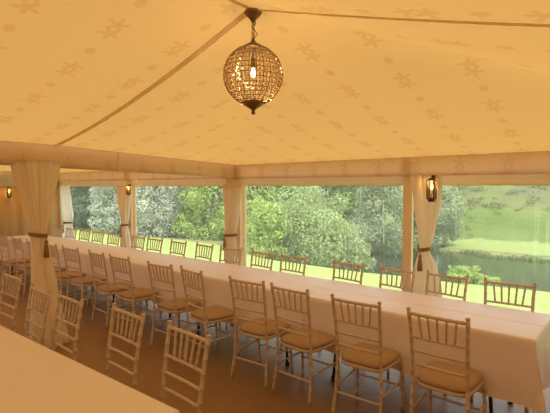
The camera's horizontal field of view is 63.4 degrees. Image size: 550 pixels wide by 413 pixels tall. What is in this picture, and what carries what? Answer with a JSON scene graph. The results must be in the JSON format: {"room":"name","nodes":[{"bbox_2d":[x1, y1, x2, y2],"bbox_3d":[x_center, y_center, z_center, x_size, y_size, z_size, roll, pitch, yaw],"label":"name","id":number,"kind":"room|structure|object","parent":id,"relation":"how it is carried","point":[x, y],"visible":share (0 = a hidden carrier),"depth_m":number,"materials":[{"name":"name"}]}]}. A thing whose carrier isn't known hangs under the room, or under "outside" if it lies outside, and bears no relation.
{"room":"event hall","nodes":[
{"label":"event hall","id":0,"kind":"room"},
{"bbox_2d":[0,182,59,263],"bbox_3d":[-8.219,0.348,7.599,0.072,2.140,9.140,2,3,40],"label":"wall","id":1,"kind":"structure","parent":0,"point":[13,222],"depth_m":10.28,"materials":[{"name":"beige fabric"}]},
{"bbox_2d":[7,187,11,197],"bbox_3d":[-6.023,-0.327,10.077,0.086,0.257,0.077,2,3,40],"label":"wall lantern","id":2,"kind":"object","parent":1,"relation":"attached to","point":[9,195],"visible":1,"depth_m":10.08,"materials":[{"name":"brown metal"}]},
{"bbox_2d":[0,171,57,186],"bbox_3d":[-8.207,-0.518,7.454,0.027,0.378,8.990,2,3,40],"label":"trim","id":3,"kind":"structure","parent":1,"relation":"attached to","point":[6,177],"depth_m":10.03,"materials":[{"name":"beige fabric"}]},
{"bbox_2d":[59,182,62,236],"bbox_3d":[-5.275,0.228,11.006,0.100,2.080,0.057,2,3,40],"label":"trim","id":4,"kind":"structure","parent":1,"relation":"attached to","point":[61,220],"depth_m":10.98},
{"bbox_2d":[58,171,226,181],"bbox_3d":[-3.059,-0.637,9.056,5.990,0.220,0.018,2,3,40],"label":"trim","id":5,"kind":"structure","parent":1,"relation":"attached to","point":[88,175],"depth_m":9.21,"materials":[{"name":"beige fabric"}]},
{"bbox_2d":[61,179,225,186],"bbox_3d":[-3.037,-0.477,9.090,5.990,0.143,0.027,2,3,40],"label":"trim","id":6,"kind":"structure","parent":1,"relation":"attached to","point":[194,182],"depth_m":8.47,"materials":[{"name":"fabric"}]},
{"bbox_2d":[126,184,130,194],"bbox_3d":[-2.830,-0.331,8.601,0.067,0.218,0.074,2,3,40],"label":"wall lantern","id":7,"kind":"object","parent":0,"point":[128,187],"visible":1,"depth_m":8.59,"materials":[{"name":"brown metal"}]},
{"bbox_2d":[0,0,549,172],"bbox_3d":[-3.538,-0.904,3.615,12.190,0.850,9.090,2,3,40],"label":"ceiling","id":8,"kind":"structure","parent":0,"point":[351,88],"depth_m":3.35,"materials":[{"name":"beige fabric"}]},
{"bbox_2d":[0,164,192,175],"bbox_3d":[-3.625,-0.484,3.673,0.054,0.344,9.040,2,3,40],"label":"trim","id":9,"kind":"structure","parent":8,"relation":"attached to","point":[0,164],"depth_m":5.54,"materials":[{"name":"beige fabric"}]},
{"bbox_2d":[0,140,233,178],"bbox_3d":[-3.537,-0.469,3.601,0.054,0.368,9.040,2,3,40],"label":"beam","id":10,"kind":"structure","parent":8,"relation":"attached to","point":[10,151],"depth_m":5.36,"materials":[{"name":"beige fabric"}]},
{"bbox_2d":[118,153,119,171],"bbox_3d":[-1.927,-0.542,5.494,0.017,0.243,0.012,2,3,40],"label":"trim","id":11,"kind":"structure","parent":10,"relation":"attached to","point":[118,153],"depth_m":5.49,"materials":[{"name":"beige fabric"}]},
{"bbox_2d":[54,12,246,145],"bbox_3d":[-1.300,-0.955,3.872,3.124,0.679,0.044,2,3,42],"label":"trim","id":12,"kind":"structure","parent":8,"relation":"attached to","point":[242,16],"depth_m":3.41,"materials":[{"name":"brown fabric"}]},
{"bbox_2d":[227,0,251,8],"bbox_3d":[-2.099,-1.155,0.460,0.024,0.061,6.100,2,3,40],"label":"trim","id":13,"kind":"structure","parent":8,"relation":"attached to","point":[232,1],"depth_m":2.72,"materials":[{"name":"brown fabric"}]},
{"bbox_2d":[223,8,282,114],"bbox_3d":[-0.138,-0.908,2.818,0.386,0.652,0.386,2,3,40],"label":"globe chandelier","id":14,"kind":"object","parent":8,"relation":"hanging from","point":[253,14],"visible":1,"depth_m":2.77,"materials":[{"name":"brown metal"}]},
{"bbox_2d":[234,151,549,178],"bbox_3d":[1.665,-0.463,5.130,6.100,0.225,0.018,2,3,40],"label":"beam","id":15,"kind":"structure","parent":8,"relation":"attached to","point":[534,162],"depth_m":5.21,"materials":[{"name":"beige fabric"}]},
{"bbox_2d":[258,9,549,26],"bbox_3d":[0.997,-0.796,1.869,2.980,0.818,0.018,2,3,40],"label":"trim","id":16,"kind":"structure","parent":8,"relation":"attached to","point":[265,10],"depth_m":2.12,"materials":[{"name":"brown fabric"}]},
{"bbox_2d":[0,264,549,412],"bbox_3d":[-3.538,1.648,3.727,12.390,0.120,9.290,2,3,40],"label":"floor","id":17,"kind":"structure","parent":0,"point":[245,392],"depth_m":4.20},
{"bbox_2d":[0,270,22,332],"bbox_3d":[-2.576,1.101,3.991,0.424,0.955,0.464,2,3,40],"label":"chair","id":18,"kind":"object","parent":17,"relation":"on","point":[19,280],"visible":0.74,"depth_m":4.09,"materials":[{"name":"brown wood"}]},
{"bbox_2d":[0,235,30,290],"bbox_3d":[-4.511,0.936,7.746,0.424,0.955,0.464,2,3,40],"label":"chair","id":19,"kind":"object","parent":17,"relation":"on","point":[11,262],"visible":0.79,"depth_m":7.62,"materials":[{"name":"brown wood"}]},
{"bbox_2d":[11,236,30,296],"bbox_3d":[-4.020,0.954,7.338,0.424,0.955,0.464,2,3,42],"label":"chair","id":20,"kind":"object","parent":17,"relation":"on","point":[26,266],"visible":0.71,"depth_m":7.16,"materials":[{"name":"brown wood"}]},
{"bbox_2d":[24,283,51,345],"bbox_3d":[-2.027,1.125,3.431,0.424,0.955,0.464,2,3,43],"label":"chair","id":21,"kind":"object","parent":17,"relation":"on","point":[47,295],"visible":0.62,"depth_m":3.55,"materials":[{"name":"brown wood"}]},
{"bbox_2d":[10,160,68,348],"bbox_3d":[-2.567,0.518,4.852,0.424,2.020,0.538,2,3,40],"label":"curtain","id":22,"kind":"object","parent":17,"relation":"on","point":[36,181],"visible":0.87,"depth_m":4.77,"materials":[{"name":"fabric"}]},
{"bbox_2d":[26,239,66,290],"bbox_3d":[-3.557,0.971,6.954,0.424,0.955,0.464,2,3,38],"label":"chair","id":23,"kind":"object","parent":17,"relation":"on","point":[27,241],"visible":0.21,"depth_m":6.91,"materials":[{"name":"brown wood"}]},
{"bbox_2d":[53,225,63,237],"bbox_3d":[-4.613,0.878,9.075,0.424,0.955,0.464,2,3,40],"label":"chair","id":24,"kind":"object","parent":17,"relation":"on","point":[62,227],"visible":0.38,"depth_m":9.21,"materials":[{"name":"brown wood"}]},
{"bbox_2d":[60,185,73,238],"bbox_3d":[-4.906,0.385,10.513,0.610,1.790,0.205,2,3,40],"label":"curtain","id":25,"kind":"object","parent":17,"relation":"on","point":[67,214],"visible":0.65,"depth_m":10.43,"materials":[{"name":"beige fabric"}]},
{"bbox_2d":[52,290,83,361],"bbox_3d":[-1.662,1.137,3.166,0.424,0.955,0.464,2,3,42],"label":"chair","id":26,"kind":"object","parent":17,"relation":"on","point":[80,303],"visible":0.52,"depth_m":3.29,"materials":[{"name":"brown wood"}]},
{"bbox_2d":[49,244,87,304],"bbox_3d":[-3.074,0.989,6.552,0.424,0.955,0.464,2,3,42],"label":"chair","id":27,"kind":"object","parent":17,"relation":"on","point":[61,276],"visible":0.55,"depth_m":6.41,"materials":[{"name":"brown wood"}]},
{"bbox_2d":[65,227,76,239],"bbox_3d":[-4.183,0.894,8.718,0.424,0.955,0.464,2,3,38],"label":"chair","id":28,"kind":"object","parent":17,"relation":"on","point":[70,229],"visible":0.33,"depth_m":8.86,"materials":[{"name":"brown wood"}]},
{"bbox_2d":[69,228,90,280],"bbox_3d":[-3.767,0.909,8.372,0.424,0.955,0.464,2,3,40],"label":"chair","id":29,"kind":"object","parent":17,"relation":"on","point":[86,231],"visible":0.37,"depth_m":8.49,"materials":[{"name":"brown wood"}]},
{"bbox_2d":[62,245,106,317],"bbox_3d":[-2.634,1.005,6.187,0.424,0.955,0.464,2,3,37],"label":"chair","id":30,"kind":"object","parent":17,"relation":"on","point":[84,281],"visible":0.86,"depth_m":6.08,"materials":[{"name":"brown wood"}]},
{"bbox_2d":[70,230,104,281],"bbox_3d":[-3.390,0.922,8.059,0.424,0.955,0.464,2,3,40],"label":"chair","id":31,"kind":"object","parent":17,"relation":"on","point":[93,232],"visible":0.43,"depth_m":8.19,"materials":[{"name":"brown wood"}]},
{"bbox_2d":[96,232,120,291],"bbox_3d":[-2.982,0.937,7.720,0.424,0.955,0.464,2,3,42],"label":"chair","id":32,"kind":"object","parent":17,"relation":"on","point":[109,233],"visible":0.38,"depth_m":7.85,"materials":[{"name":"brown wood"}]},
{"bbox_2d":[88,249,136,328],"bbox_3d":[-2.090,1.024,5.735,0.424,0.955,0.464,2,3,43],"label":"chair","id":33,"kind":"object","parent":17,"relation":"on","point":[107,289],"visible":0.87,"depth_m":5.63,"materials":[{"name":"brown wood"}]},
{"bbox_2d":[115,186,131,247],"bbox_3d":[-3.054,0.467,8.988,0.535,1.760,0.226,2,3,40],"label":"curtain","id":34,"kind":"object","parent":17,"relation":"on","point":[124,200],"visible":0.73,"depth_m":8.89,"materials":[{"name":"fabric"}]},
{"bbox_2d":[106,302,145,389],"bbox_3d":[-1.117,1.153,2.805,0.424,0.955,0.464,2,3,43],"label":"chair","id":35,"kind":"object","parent":17,"relation":"on","point":[141,318],"visible":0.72,"depth_m":2.92,"materials":[{"name":"brown wood"}]},
{"bbox_2d":[126,181,133,248],"bbox_3d":[-2.945,0.313,9.071,0.160,2.080,0.057,2,3,40],"label":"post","id":36,"kind":"structure","parent":17,"relation":"on","point":[131,217],"depth_m":9.02,"materials":[{"name":"beige wood"}]},
{"bbox_2d":[109,254,161,337],"bbox_3d":[-1.697,1.039,5.408,0.424,0.955,0.464,2,3,38],"label":"chair","id":37,"kind":"object","parent":17,"relation":"on","point":[133,295],"visible":0.86,"depth_m":5.31,"materials":[{"name":"brown wood"}]},
{"bbox_2d":[134,186,136,248],"bbox_3d":[-1.800,0.432,8.184,2.740,1.920,0.030,2,3,40],"label":"post","id":38,"kind":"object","parent":17,"relation":"on","point":[135,199],"depth_m":9.02,"materials":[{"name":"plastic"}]},
{"bbox_2d":[131,234,145,249],"bbox_3d":[-2.405,0.958,7.240,0.424,0.955,0.464,2,3,44],"label":"chair","id":39,"kind":"object","parent":17,"relation":"on","point":[133,236],"visible":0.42,"depth_m":7.36,"materials":[{"name":"brown wood"}]},
{"bbox_2d":[139,236,162,303],"bbox_3d":[-2.045,0.972,6.941,0.424,0.955,0.464,2,3,40],"label":"chair","id":40,"kind":"object","parent":17,"relation":"on","point":[148,238],"visible":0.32,"depth_m":7.07,"materials":[{"name":"brown wood"}]},
{"bbox_2d":[146,239,186,305],"bbox_3d":[-1.598,0.988,6.570,0.424,0.955,0.464,2,3,44],"label":"chair","id":41,"kind":"object","parent":17,"relation":"on","point":[172,241],"visible":0.27,"depth_m":6.68,"materials":[{"name":"brown wood"}]},
{"bbox_2d":[147,261,203,346],"bbox_3d":[-1.097,1.061,4.909,0.424,0.955,0.464,2,3,37],"label":"chair","id":42,"kind":"object","parent":17,"relation":"on","point":[175,306],"visible":0.89,"depth_m":4.82,"materials":[{"name":"brown wood"}]},
{"bbox_2d":[160,320,211,412],"bbox_3d":[-0.643,1.170,2.405,0.424,0.955,0.464,2,3,44],"label":"chair","id":43,"kind":"object","parent":17,"relation":"on","point":[207,340],"visible":0.97,"depth_m":2.52,"materials":[{"name":"brown wood"}]},
{"bbox_2d":[186,242,213,318],"bbox_3d":[-1.151,1.004,6.199,0.464,0.955,0.424,-2,4,-44],"label":"chair","id":44,"kind":"object","parent":17,"relation":"on","point":[197,244],"visible":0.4,"depth_m":6.31,"materials":[{"name":"brown wood"}]},
{"bbox_2d":[180,265,239,356],"bbox_3d":[-0.669,1.076,4.554,0.464,0.955,0.424,-2,3,-41],"label":"chair","id":45,"kind":"object","parent":17,"relation":"on","point":[206,315],"visible":0.87,"depth_m":4.48,"materials":[{"name":"brown wood"}]},
{"bbox_2d":[219,245,242,326],"bbox_3d":[-0.716,1.020,5.837,0.424,0.955,0.464,2,3,37],"label":"chair","id":46,"kind":"object","parent":17,"relation":"on","point":[221,247],"visible":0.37,"depth_m":5.96,"materials":[{"name":"brown wood"}]},
{"bbox_2d":[222,186,242,264],"bbox_3d":[-0.678,0.559,6.997,0.407,1.750,0.208,2,3,40],"label":"curtain","id":47,"kind":"object","parent":17,"relation":"on","point":[232,195],"visible":0.61,"depth_m":6.94,"materials":[{"name":"fabric"}]},
{"bbox_2d":[226,179,242,265],"bbox_3d":[-0.654,0.397,7.167,0.320,2.080,0.057,2,3,40],"label":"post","id":48,"kind":"structure","parent":17,"relation":"on","point":[229,182],"depth_m":7.07,"materials":[{"name":"beige wood"}]},
{"bbox_2d":[196,323,288,365],"bbox_3d":[-0.212,1.161,4.992,1.830,0.742,0.740,2,3,40],"label":"trestle table","id":49,"kind":"object","parent":17,"relation":"on","point":[198,327],"visible":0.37,"depth_m":4.36,"materials":[{"name":"grey metal"}]},
{"bbox_2d":[175,263,344,337],"bbox_3d":[-0.218,0.999,4.979,1.866,0.451,0.825,2,3,40],"label":"tablecloth","id":50,"kind":"object","parent":49,"relation":"on","point":[215,276],"visible":0.72,"depth_m":4.72,"materials":[{"name":"fabric"}]},
{"bbox_2d":[243,186,246,266],"bbox_3d":[0.554,0.518,6.227,2.745,1.920,0.030,2,3,40],"label":"post","id":51,"kind":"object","parent":17,"relation":"on","point":[244,187],"depth_m":7.07,"materials":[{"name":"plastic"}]},
{"bbox_2d":[226,249,274,328],"bbox_3d":[-0.306,1.035,5.496,0.424,0.955,0.464,2,4,45],"label":"chair","id":52,"kind":"object","parent":17,"relation":"on","point":[253,251],"visible":0.35,"depth_m":5.61,"materials":[{"name":"brown wood"}]},
{"bbox_2d":[228,275,292,389],"bbox_3d":[-0.128,1.096,4.104,0.424,0.955,0.464,2,3,36],"label":"chair","id":53,"kind":"object","parent":17,"relation":"on","point":[259,328],"visible":0.94,"depth_m":3.99,"materials":[{"name":"brown wood"}]},
{"bbox_2d":[279,252,306,345],"bbox_3d":[0.078,1.049,5.177,0.424,0.955,0.464,2,3,43],"label":"chair","id":54,"kind":"object","parent":17,"relation":"on","point":[282,255],"visible":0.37,"depth_m":5.30,"materials":[{"name":"brown wood"}]},
{"bbox_2d":[270,282,339,407],"bbox_3d":[0.255,1.110,3.786,0.424,0.955,0.464,2,3,42],"label":"chair","id":55,"kind":"object","parent":17,"relation":"on","point":[304,340],"visible":0.97,"depth_m":3.69,"materials":[{"name":"brown wood"}]},
{"bbox_2d":[332,258,364,358],"bbox_3d":[0.648,1.070,4.704,0.464,0.955,0.424,-2,4,-44],"label":"chair","id":56,"kind":"object","parent":17,"relation":"on","point":[335,261],"visible":0.32,"depth_m":4.82,"materials":[{"name":"brown wood"}]},
{"bbox_2d":[330,293,403,412],"bbox_3d":[0.710,1.126,3.408,0.424,0.955,0.464,2,3,38],"label":"chair","id":57,"kind":"object","parent":17,"relation":"on","point":[379,359],"visible":1,"depth_m":3.32,"materials":[{"name":"brown wood"}]},
{"bbox_2d":[379,264,415,377],"bbox_3d":[1.071,1.085,4.352,0.464,0.955,0.424,-2,3,-41],"label":"chair","id":58,"kind":"object","parent":17,"relation":"on","point":[381,267],"visible":0.34,"depth_m":4.46,"materials":[{"name":"brown wood"}]},
{"bbox_2d":[402,176,413,291],"bbox_3d":[1.583,0.478,5.308,0.110,2.080,0.057,2,3,40],"label":"post","id":59,"kind":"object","parent":17,"relation":"on","point":[408,206],"depth_m":5.28,"materials":[{"name":"beige wood"}]},
{"bbox_2d":[331,354,512,412],"bbox_3d":[1.218,1.214,3.804,1.830,0.742,0.740,2,3,40],"label":"trestle table","id":60,"kind":"object","parent":17,"relation":"on","point":[334,360],"visible":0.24,"depth_m":3.59,"materials":[{"name":"grey"}]},
{"bbox_2d":[303,282,549,412],"bbox_3d":[1.244,1.133,3.726,2.002,0.606,0.924,2,3,40],"label":"tablecloth","id":61,"kind":"object","parent":60,"relation":"on","point":[510,347],"visible":0.87,"depth_m":3.37,"materials":[{"name":"fabric"}]},
{"bbox_2d":[410,175,441,296],"bbox_3d":[1.699,0.583,5.020,0.383,1.875,0.198,2,3,40],"label":"curtain","id":62,"kind":"object","parent":17,"relation":"on","point":[426,213],"visible":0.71,"depth_m":4.97,"materials":[{"name":"fabric"}]},
{"bbox_2d":[426,175,436,201],"bbox_3d":[1.699,-0.195,4.823,0.087,0.290,0.095,2,3,40],"label":"wall lantern","id":63,"kind":"object","parent":62,"relation":"attached to","point":[433,192],"visible":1,"depth_m":4.81,"materials":[{"name":"brown metal"}]},
{"bbox_2d":[403,270,468,394],"bbox_3d":[1.455,1.099,4.033,0.464,0.955,0.424,-2,4,-44],"label":"chair","id":64,"kind":"object","parent":17,"relation":"on","point":[427,273],"visible":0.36,"depth_m":4.15,"materials":[{"name":"brown wood"}]},
{"bbox_2d":[406,307,487,412],"bbox_3d":[1.171,1.143,3.025,0.424,0.955,0.464,2,3,40],"label":"chair","id":65,"kind":"object","parent":17,"relation":"on","point":[441,377],"visible":1,"depth_m":2.93,"materials":[{"name":"brown wood"}]},
{"bbox_2d":[470,277,536,412],"bbox_3d":[1.890,1.115,3.671,0.424,0.955,0.464,2,3,36],"label":"chair","id":66,"kind":"object","parent":17,"relation":"on","point":[533,287],"visible":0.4,"depth_m":3.80,"materials":[{"name":"brown wood"}]},
{"bbox_3d":[-1.642,1.109,6.181,1.830,0.742,0.740,2,3,40],"label":"trestle table","id":67,"kind":"object","parent":17,"relation":"on","visible":0},
{"bbox_2d":[96,250,219,303],"bbox_3d":[-1.648,0.949,6.167,1.866,0.451,0.827,2,3,40],"label":"tablecloth","id":68,"kind":"object","parent":67,"relation":"on","point":[138,259],"visible":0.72,"depth_m":5.89,"materials":[{"name":"fabric"}]},
{"bbox_3d":[-3.072,1.057,7.369,1.830,0.742,0.740,2,3,40],"label":"trestle table","id":69,"kind":"object","parent":17,"relation":"on","visible":0},
{"bbox_2d":[49,241,137,285],"bbox_3d":[-3.078,0.895,7.355,1.866,0.450,0.827,2,3,40],"label":"tablecloth","id":70,"kind":"object","parent":69,"relation":"on","point":[84,246],"visible":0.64,"depth_m":7.10,"materials":[{"name":"fabric"}]},
{"bbox_3d":[-1.394,1.280,2.292,1.830,0.742,0.740,2,3,38],"label":"trestle table","id":71,"kind":"object","parent":17,"relation":"on","visible":0},
{"bbox_2d":[0,328,179,412],"bbox_3d":[-1.369,1.200,2.212,1.999,0.606,0.935,2,3,38],"label":"tablecloth","id":72,"kind":"object","parent":71,"relation":"on","point":[34,378],"visible":1,"depth_m":2.21,"materials":[{"name":"fabric"}]},
{"bbox_3d":[-4.502,1.005,8.557,1.830,0.742,0.740,2,3,40],"label":"trestle table","id":73,"kind":"object","parent":17,"relation":"on","visible":0},
{"bbox_2d":[0,235,79,260],"bbox_3d":[-4.592,0.921,8.565,2.018,0.606,0.962,2,3,40],"label":"tablecloth","id":74,"kind":"object","parent":73,"relation":"on","point":[51,239],"visible":0.41,"depth_m":8.46,"materials":[{"name":"fabric"}]},
{"bbox_2d":[235,174,549,185],"bbox_3d":[1.688,-0.307,5.164,6.100,0.138,0.027,2,3,40],"label":"trim","id":75,"kind":"structure","parent":0,"point":[527,179],"depth_m":5.37,"materials":[{"name":"fabric"}]},
{"label":"outside","id":76,"kind":"structure","parent":0,"visible":0},
{"bbox_2d":[75,185,549,264],"bbox_3d":[19.377,-20.334,53.737,140.000,44.225,80.300,2,3,40],"label":"hillside","id":77,"kind":"structure","parent":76,"point":[524,231],"depth_m":26.30,"materials":[{"name":"green plant"}]},
{"bbox_2d":[112,186,188,237],"bbox_3d":[-6.852,-1.335,24.942,4.066,7.428,4.522,1,3,29],"label":"tree","id":78,"kind":"object","parent":77,"relation":"on","point":[159,220],"visible":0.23,"depth_m":23.92,"materials":[{"name":"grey plant"}]},
{"bbox_2d":[145,186,190,211],"bbox_3d":[-8.545,-3.104,38.064,6.429,9.624,6.353,2,3,40],"label":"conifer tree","id":79,"kind":"object","parent":77,"relation":"on","point":[156,186],"visible":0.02,"depth_m":36.66,"materials":[{"name":"green plant"}]},
{"bbox_2d":[170,187,204,236],"bbox_3d":[-5.530,-0.619,26.963,2.550,5.475,2.606,0,3,10],"label":"leafy tree","id":80,"kind":"object","parent":77,"relation":"on","point":[174,187],"visible":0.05,"depth_m":26.82,"materials":[{"name":"green plant"}]},
{"bbox_2d":[170,186,224,240],"bbox_3d":[-3.800,-0.727,24.995,4.126,6.270,3.463,0,3,-9],"label":"leafy tree","id":81,"kind":"object","parent":77,"relation":"on","point":[210,229],"visible":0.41,"depth_m":24.13,"materials":[{"name":"green plant"}]},
{"bbox_2d":[201,187,223,221],"bbox_3d":[-4.700,-2.791,36.247,6.212,9.137,5.794,2,3,35],"label":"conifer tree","id":82,"kind":"object","parent":77,"relation":"on","point":[214,196],"visible":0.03,"depth_m":34.48,"materials":[{"name":"green plant"}]},
{"bbox_2d":[210,186,264,217],"bbox_3d":[-2.643,-2.738,35.947,5.614,9.165,5.321,2,3,40],"label":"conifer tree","id":83,"kind":"object","parent":77,"relation":"on","point":[216,186],"visible":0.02,"depth_m":34.38,"materials":[{"name":"green plant"}]},
{"bbox_2d":[220,186,276,246],"bbox_3d":[-1.061,-0.579,20.036,2.826,5.376,2.431,0,3,-10],"label":"broadleaf tree","id":84,"kind":"object","parent":77,"relation":"on","point":[252,192],"visible":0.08,"depth_m":19.67,"materials":[{"name":"green plant"}]},
{"bbox_2d":[263,186,327,243],"bbox_3d":[0.889,-0.351,25.872,4.220,5.779,3.724,1,3,30],"label":"broadleaf tree","id":85,"kind":"object","parent":77,"relation":"on","point":[277,187],"visible":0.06,"depth_m":24.79,"materials":[{"name":"green plant"}]},
{"bbox_2d":[268,186,364,269],"bbox_3d":[1.477,1.110,18.098,4.358,4.152,3.857,2,3,40],"label":"tree","id":86,"kind":"object","parent":77,"relation":"on","point":[330,236],"visible":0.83,"depth_m":17.02,"materials":[{"name":"green plant"}]},
{"bbox_2d":[310,186,376,248],"bbox_3d":[3.685,-0.021,25.016,3.551,5.376,3.960,-1,3,-17],"label":"broadleaf tree","id":87,"kind":"object","parent":77,"relation":"on","point":[348,192],"visible":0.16,"depth_m":24.12,"materials":[{"name":"green plant"}]},
{"bbox_2d":[338,239,376,271],"bbox_3d":[3.215,2.436,17.692,1.812,2.328,1.708,0,3,-1],"label":"bush","id":88,"kind":"object","parent":77,"relation":"on","point":[354,259],"visible":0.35,"depth_m":17.25,"materials":[{"name":"green plant"}]},
{"bbox_2d":[346,185,417,256],"bbox_3d":[5.151,0.617,22.090,3.901,5.534,4.006,0,3,-2],"label":"willow tree","id":89,"kind":"object","parent":77,"relation":"on","point":[368,221],"visible":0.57,"depth_m":21.16,"materials":[{"name":"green plant"}]},
{"bbox_2d":[401,185,467,249],"bbox_3d":[8.744,0.487,24.079,3.467,4.056,3.432,-2,3,-38],"label":"willow tree","id":90,"kind":"object","parent":77,"relation":"on","point":[449,215],"visible":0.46,"depth_m":23.17,"materials":[{"name":"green plant"}]},
{"bbox_2d":[382,245,549,261],"bbox_3d":[21.345,2.727,11.708,42.751,0.425,1.661,2,3,40],"label":"reeds","id":91,"kind":"object","parent":77,"relation":"on","point":[480,253],"visible":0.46,"depth_m":20.71,"materials":[{"name":"green plant"}]},
{"bbox_2d":[395,185,549,240],"bbox_3d":[18.972,-7.254,41.544,18.425,17.571,38.583,2,3,40],"label":"scrub","id":92,"kind":"object","parent":77,"relation":"on","point":[461,186],"visible":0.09,"depth_m":28.70,"materials":[{"name":"green plant"}]},
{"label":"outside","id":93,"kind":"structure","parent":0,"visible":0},
{"bbox_2d":[73,227,549,313],"bbox_3d":[-15.952,-8.410,11.740,140.000,24.076,30.200,2,3,40],"label":"lawn","id":94,"kind":"structure","parent":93,"point":[475,293],"depth_m":11.30,"materials":[{"name":"green plant"}]},
{"bbox_2d":[70,186,110,227],"bbox_3d":[-12.342,-3.163,28.867,5.565,9.688,6.022,-2,3,-32],"label":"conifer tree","id":95,"kind":"object","parent":94,"relation":"on","point":[79,195],"visible":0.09,"depth_m":27.20,"materials":[{"name":"green plant"}]},
{"bbox_2d":[87,186,120,233],"bbox_3d":[-9.138,-1.229,25.017,2.795,5.933,3.000,0,3,-6],"label":"blossom tree","id":96,"kind":"object","parent":94,"relation":"on","point":[107,194],"visible":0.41,"depth_m":24.23,"materials":[{"name":"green plant"}]},
{"bbox_2d":[246,198,291,260],"bbox_3d":[-0.355,0.922,17.021,1.995,2.532,1.913,-1,3,-23],"label":"bush","id":97,"kind":"object","parent":94,"relation":"on","point":[260,222],"visible":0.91,"depth_m":16.59,"materials":[{"name":"green plant"}]},
{"bbox_2d":[447,264,472,282],"bbox_3d":[4.659,1.741,11.263,0.683,0.498,0.569,2,3,40],"label":"plant","id":98,"kind":"object","parent":94,"relation":"on","point":[463,273],"visible":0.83,"depth_m":11.24,"materials":[{"name":"green plant"}]},
{"bbox_2d":[463,265,483,284],"bbox_3d":[5.035,1.759,11.386,0.684,0.567,0.447,2,3,40],"label":"plant","id":99,"kind":"object","parent":94,"relation":"on","point":[476,276],"visible":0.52,"depth_m":11.25,"materials":[{"name":"green plant"}]},
{"bbox_2d":[477,273,500,285],"bbox_3d":[5.351,1.871,11.193,0.599,0.329,0.361,2,3,40],"label":"plant","id":100,"kind":"object","parent":94,"relation":"on","point":[495,279],"visible":0.55,"depth_m":11.11,"materials":[{"name":"green plant"}]},
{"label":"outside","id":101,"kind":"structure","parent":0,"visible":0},
{"bbox_2d":[323,248,549,291],"bbox_3d":[25.413,3.142,2.546,64.000,0.001,13.000,2,3,40],"label":"pond","id":102,"kind":"structure","parent":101,"point":[514,271],"depth_m":18.21,"materials":[{"name":"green liquid"}]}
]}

